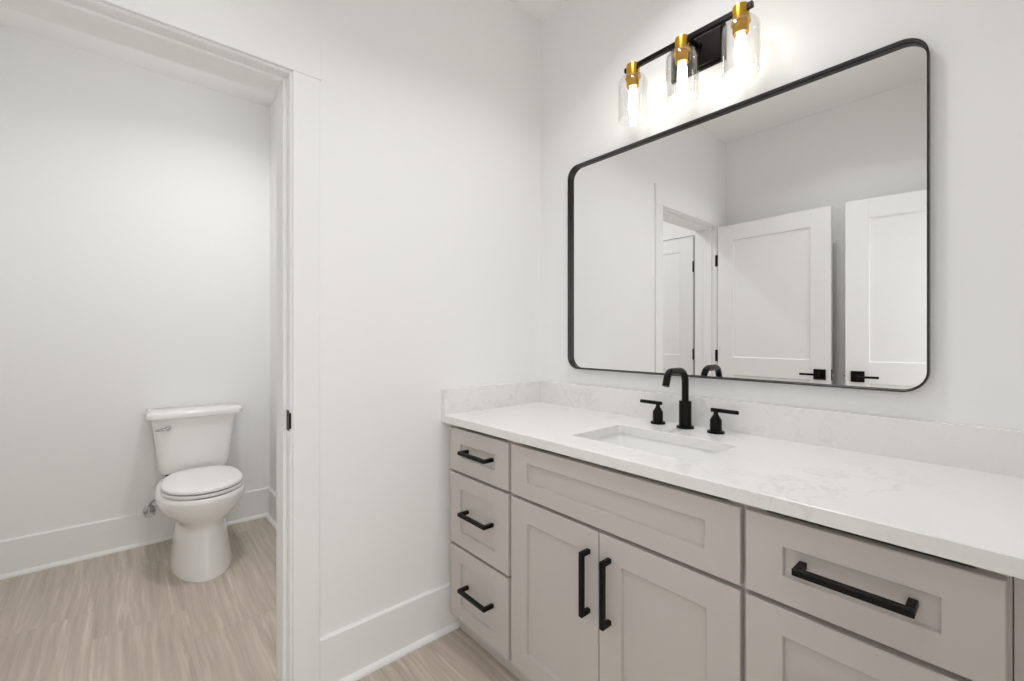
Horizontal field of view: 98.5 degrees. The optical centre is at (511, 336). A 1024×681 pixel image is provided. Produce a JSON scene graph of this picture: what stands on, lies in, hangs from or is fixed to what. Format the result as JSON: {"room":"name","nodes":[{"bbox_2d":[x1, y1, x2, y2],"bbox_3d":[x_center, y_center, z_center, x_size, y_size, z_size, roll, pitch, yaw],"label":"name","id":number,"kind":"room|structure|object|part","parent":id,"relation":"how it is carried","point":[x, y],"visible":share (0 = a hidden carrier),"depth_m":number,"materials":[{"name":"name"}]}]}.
{"room":"bathroom","nodes":[
{"label":"bathroom","id":0,"kind":"room"},
{"bbox_2d":[0,24,269,540],"bbox_3d":[-2.153,-0.176,2.592,1.280,2.732,0.135,0,0,-41],"label":"wall","id":1,"kind":"structure","parent":0,"point":[135,200],"depth_m":2.45,"materials":[{"name":"white paint"}]},
{"bbox_2d":[0,487,269,579],"bbox_3d":[-2.099,1.098,2.529,1.278,0.183,0.032,0,0,-41],"label":"baseboard","id":2,"kind":"structure","parent":1,"relation":"attached to","point":[22,555],"depth_m":2.39,"materials":[{"name":"white paint"}]},
{"bbox_2d":[142,499,155,517],"bbox_3d":[-2.033,0.904,2.528,0.128,0.252,0.092,0,0,-41],"label":"supply valve","id":3,"kind":"object","parent":1,"relation":"attached to","point":[148,511],"visible":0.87,"depth_m":2.50,"materials":[{"name":"silver metal"}]},
{"bbox_3d":[-2.034,1.000,2.477,0.046,0.026,0.016,0,0,-41],"label":"valve handle","id":4,"kind":"part","parent":3,"relation":"part of","materials":[{"name":"silver metal"}]},
{"bbox_2d":[0,517,519,680],"bbox_3d":[-0.336,1.230,1.082,2.370,0.080,4.800,0,0,-41],"label":"floor","id":5,"kind":"structure","parent":0,"point":[125,615],"depth_m":1.82,"materials":[{"name":"beige wood"}]},
{"bbox_2d":[145,402,245,581],"bbox_3d":[-1.699,0.802,2.408,0.453,0.776,0.720,0,0,-41],"label":"toilet","id":6,"kind":"object","parent":5,"relation":"on","point":[192,443],"visible":1,"depth_m":2.30,"materials":[{"name":"white ceramic"}]},
{"bbox_3d":[-1.902,0.504,2.408,0.069,0.027,0.032,0,0,-41],"label":"flush lever","id":7,"kind":"part","parent":6,"relation":"part of","materials":[{"name":"silver metal"}]},
{"bbox_3d":[-1.865,0.614,2.589,0.400,0.317,0.215,0,0,-41],"label":"tank","id":8,"kind":"part","parent":6,"relation":"part of","materials":[{"name":"white ceramic"}]},
{"bbox_3d":[-1.856,0.434,2.588,0.453,0.040,0.241,0,0,-41],"label":"tank lid","id":9,"kind":"part","parent":6,"relation":"part of","materials":[{"name":"white ceramic"}]},
{"bbox_3d":[-1.627,0.772,2.325,0.352,0.014,0.473,0,0,-41],"label":"seat","id":10,"kind":"part","parent":6,"relation":"part of","materials":[{"name":"white plastic"}]},
{"bbox_3d":[-1.629,0.747,2.327,0.350,0.022,0.478,0,0,-41],"label":"lid","id":11,"kind":"part","parent":6,"relation":"part of","materials":[{"name":"white plastic"}]},
{"bbox_2d":[450,425,519,679],"bbox_3d":[0.061,0.767,1.802,0.578,0.844,0.367,0,0,-41],"label":"base cabinet","id":12,"kind":"object","parent":5,"relation":"on","point":[480,479],"visible":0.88,"depth_m":1.62,"materials":[{"name":"grey paint"}]},
{"bbox_3d":[-0.136,0.963,1.624,0.046,0.013,0.165,0,0,-41],"label":"handle","id":13,"kind":"part","parent":12,"relation":"part of","materials":[{"name":"black metal"}]},
{"bbox_3d":[-0.136,0.673,1.624,0.046,0.013,0.165,0,0,-41],"label":"handle","id":14,"kind":"part","parent":12,"relation":"part of","materials":[{"name":"black metal"}]},
{"bbox_3d":[-0.136,0.441,1.624,0.046,0.013,0.165,0,0,-41],"label":"handle","id":15,"kind":"part","parent":12,"relation":"part of","materials":[{"name":"black metal"}]},
{"bbox_3d":[-0.123,0.967,1.646,0.022,0.278,0.359,0,0,-41],"label":"drawer","id":16,"kind":"part","parent":12,"relation":"part of","materials":[{"name":"grey paint"}]},
{"bbox_3d":[-0.123,0.677,1.646,0.022,0.278,0.359,0,0,-41],"label":"drawer","id":17,"kind":"part","parent":12,"relation":"part of","materials":[{"name":"grey paint"}]},
{"bbox_3d":[-0.123,0.445,1.646,0.022,0.166,0.359,0,0,-41],"label":"drawer","id":18,"kind":"part","parent":12,"relation":"part of","materials":[{"name":"grey paint"}]},
{"bbox_2d":[511,442,746,680],"bbox_3d":[0.429,0.767,1.379,0.578,0.844,0.754,0,0,-41],"label":"base cabinet","id":19,"kind":"object","parent":5,"relation":"on","point":[616,575],"visible":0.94,"depth_m":1.16,"materials":[{"name":"grey paint"}]},
{"bbox_3d":[0.125,0.822,1.361,0.022,0.567,0.366,0,0,-41],"label":"door","id":20,"kind":"part","parent":19,"relation":"part of","materials":[{"name":"grey paint"}]},
{"bbox_3d":[0.205,0.685,1.231,0.046,0.179,0.013,0,0,-41],"label":"handle","id":21,"kind":"part","parent":19,"relation":"part of","materials":[{"name":"black metal"}]},
{"bbox_3d":[0.252,0.685,1.178,0.046,0.179,0.013,0,0,-41],"label":"handle","id":22,"kind":"part","parent":19,"relation":"part of","materials":[{"name":"black metal"}]},
{"bbox_3d":[0.248,0.445,1.220,0.022,0.166,0.740,0,0,-41],"label":"false drawer","id":23,"kind":"part","parent":19,"relation":"part of","materials":[{"name":"grey paint"}]},
{"bbox_3d":[0.369,0.822,1.080,0.022,0.567,0.370,0,0,-41],"label":"door","id":24,"kind":"part","parent":19,"relation":"part of","materials":[{"name":"grey paint"}]},
{"bbox_2d":[441,380,1023,579],"bbox_3d":[0.447,0.278,1.375,0.564,0.132,1.584,0,0,-41],"label":"countertop","id":25,"kind":"structure","parent":19,"relation":"on","point":[955,492],"depth_m":1.08,"materials":[{"name":"white stone"}]},
{"bbox_2d":[571,433,728,500],"bbox_3d":[0.421,0.422,1.343,0.311,0.154,0.459,0,0,-41],"label":"sink","id":26,"kind":"object","parent":25,"relation":"in","point":[687,453],"visible":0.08,"depth_m":1.45,"materials":[{"name":"white ceramic"}]},
{"bbox_2d":[640,368,738,433],"bbox_3d":[0.556,0.209,1.484,0.167,0.209,0.353,0,0,-41],"label":"faucet","id":27,"kind":"object","parent":25,"relation":"on","point":[685,405],"visible":1,"depth_m":1.50,"materials":[{"name":"black metal"}]},
{"bbox_3d":[0.510,0.240,1.620,0.013,0.013,0.088,0,0,-41],"label":"lever","id":28,"kind":"part","parent":27,"relation":"part of","materials":[{"name":"black metal"}]},
{"bbox_3d":[0.529,0.276,1.599,0.053,0.074,0.053,0,0,-41],"label":"handle","id":29,"kind":"part","parent":27,"relation":"part of","materials":[{"name":"black metal"}]},
{"bbox_3d":[0.555,0.209,1.485,0.167,0.209,0.057,0,0,-41],"label":"spout","id":30,"kind":"part","parent":27,"relation":"part of","materials":[{"name":"black metal"}]},
{"bbox_3d":[0.666,0.276,1.441,0.053,0.074,0.053,0,0,-41],"label":"handle","id":31,"kind":"part","parent":27,"relation":"part of","materials":[{"name":"black metal"}]},
{"bbox_3d":[0.684,0.240,1.421,0.013,0.013,0.088,0,0,-41],"label":"lever","id":32,"kind":"part","parent":27,"relation":"part of","materials":[{"name":"black metal"}]},
{"bbox_2d":[746,505,1023,680],"bbox_3d":[0.817,0.767,0.932,0.578,0.844,0.430,0,0,-41],"label":"base cabinet","id":33,"kind":"object","parent":5,"relation":"on","point":[824,603],"visible":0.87,"depth_m":0.78,"materials":[{"name":"grey paint"}]},
{"bbox_3d":[0.598,0.442,0.779,0.046,0.013,0.172,0,0,-41],"label":"handle","id":34,"kind":"part","parent":33,"relation":"part of","materials":[{"name":"black metal"}]},
{"bbox_3d":[0.617,0.677,0.795,0.022,0.278,0.365,0,0,-41],"label":"drawer","id":35,"kind":"part","parent":33,"relation":"part of","materials":[{"name":"grey paint"}]},
{"bbox_2d":[270,98,275,492],"bbox_3d":[-1.102,-0.176,2.450,0.120,2.732,1.730,0,0,-41],"label":"wall","id":36,"kind":"structure","parent":0,"point":[273,105],"depth_m":2.88,"materials":[{"name":"white paint"}]},
{"bbox_2d":[266,488,275,529],"bbox_3d":[-1.104,1.098,2.336,0.032,0.183,1.561,0,0,-41],"label":"baseboard","id":37,"kind":"structure","parent":36,"relation":"attached to","point":[271,516],"depth_m":2.85,"materials":[{"name":"white paint"}]},
{"bbox_2d":[0,0,567,106],"bbox_3d":[-0.723,-1.582,1.527,2.370,0.080,3.620,0,0,-41],"label":"ceiling","id":38,"kind":"structure","parent":0,"point":[539,9],"depth_m":2.36,"materials":[{"name":"white paint"}]},
{"bbox_2d":[225,0,540,636],"bbox_3d":[-0.703,-0.176,1.538,2.085,2.732,0.170,0,0,-41],"label":"wall","id":39,"kind":"structure","parent":0,"point":[430,110],"depth_m":1.70,"materials":[{"name":"white paint"}]},
{"bbox_2d":[0,0,320,680],"bbox_3d":[-1.070,0.102,1.219,0.986,2.175,0.192,0,0,-41],"label":"trim","id":40,"kind":"structure","parent":39,"relation":"attached to","point":[221,38],"depth_m":1.43,"materials":[{"name":"white paint"}]},
{"bbox_3d":[-0.723,0.271,1.429,0.006,0.066,0.036,0,0,-41],"label":"strike plate","id":41,"kind":"part","parent":40,"relation":"part of","materials":[{"name":"black metal"}]},
{"bbox_2d":[320,582,459,680],"bbox_3d":[-0.247,1.098,1.800,1.028,0.183,0.032,0,0,-41],"label":"baseboard","id":42,"kind":"structure","parent":39,"relation":"attached to","point":[354,651],"depth_m":1.61,"materials":[{"name":"white paint"}]},
{"bbox_2d":[541,0,1023,430],"bbox_3d":[0.693,-0.176,1.613,0.120,2.732,1.890,0,0,-41],"label":"wall","id":43,"kind":"structure","parent":0,"point":[976,47],"depth_m":1.21,"materials":[{"name":"white paint"}]},
{"bbox_2d":[618,0,760,121],"bbox_3d":[0.595,-0.936,1.527,0.139,0.240,0.495,0,0,-41],"label":"vanity light","id":44,"kind":"object","parent":43,"relation":"attached to","point":[699,50],"visible":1,"depth_m":1.50,"materials":[{"name":"black metal"}]},
{"bbox_2d":[618,61,646,121],"bbox_3d":[0.456,-0.921,1.663,0.107,0.210,0.107,0,0,-41],"label":"shade","id":45,"kind":"object","parent":44,"relation":"attached to","point":[632,70],"depth_m":1.65,"materials":[{"name":"clear glass"}]},
{"bbox_2d":[666,34,697,98],"bbox_3d":[0.585,-0.921,1.515,0.107,0.210,0.107,0,0,-41],"label":"shade","id":46,"kind":"object","parent":44,"relation":"attached to","point":[685,54],"depth_m":1.51,"materials":[{"name":"clear glass"}]},
{"bbox_3d":[0.625,-1.014,1.519,0.066,0.032,0.032,0,0,-41],"label":"arm","id":47,"kind":"part","parent":44,"relation":"part of","materials":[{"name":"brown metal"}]},
{"bbox_2d":[723,1,760,74],"bbox_3d":[0.711,-0.921,1.370,0.107,0.210,0.107,0,0,-41],"label":"shade","id":48,"kind":"object","parent":44,"relation":"attached to","point":[740,13],"depth_m":1.36,"materials":[{"name":"clear glass"}]},
{"bbox_2d":[568,38,929,391],"bbox_3d":[0.651,-0.310,1.550,0.024,0.904,1.192,0,0,-41],"label":"wall mirror","id":49,"kind":"object","parent":43,"relation":"attached to","point":[781,235],"visible":1,"depth_m":1.38,"materials":[{"name":"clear mirror"}]},
{"bbox_2d":[539,380,1023,477],"bbox_3d":[0.652,0.263,1.553,0.021,0.102,1.584,0,0,-41],"label":"backsplash","id":50,"kind":"structure","parent":43,"relation":"attached to","point":[978,448],"depth_m":1.24,"materials":[{"name":"white stone"}]}
]}

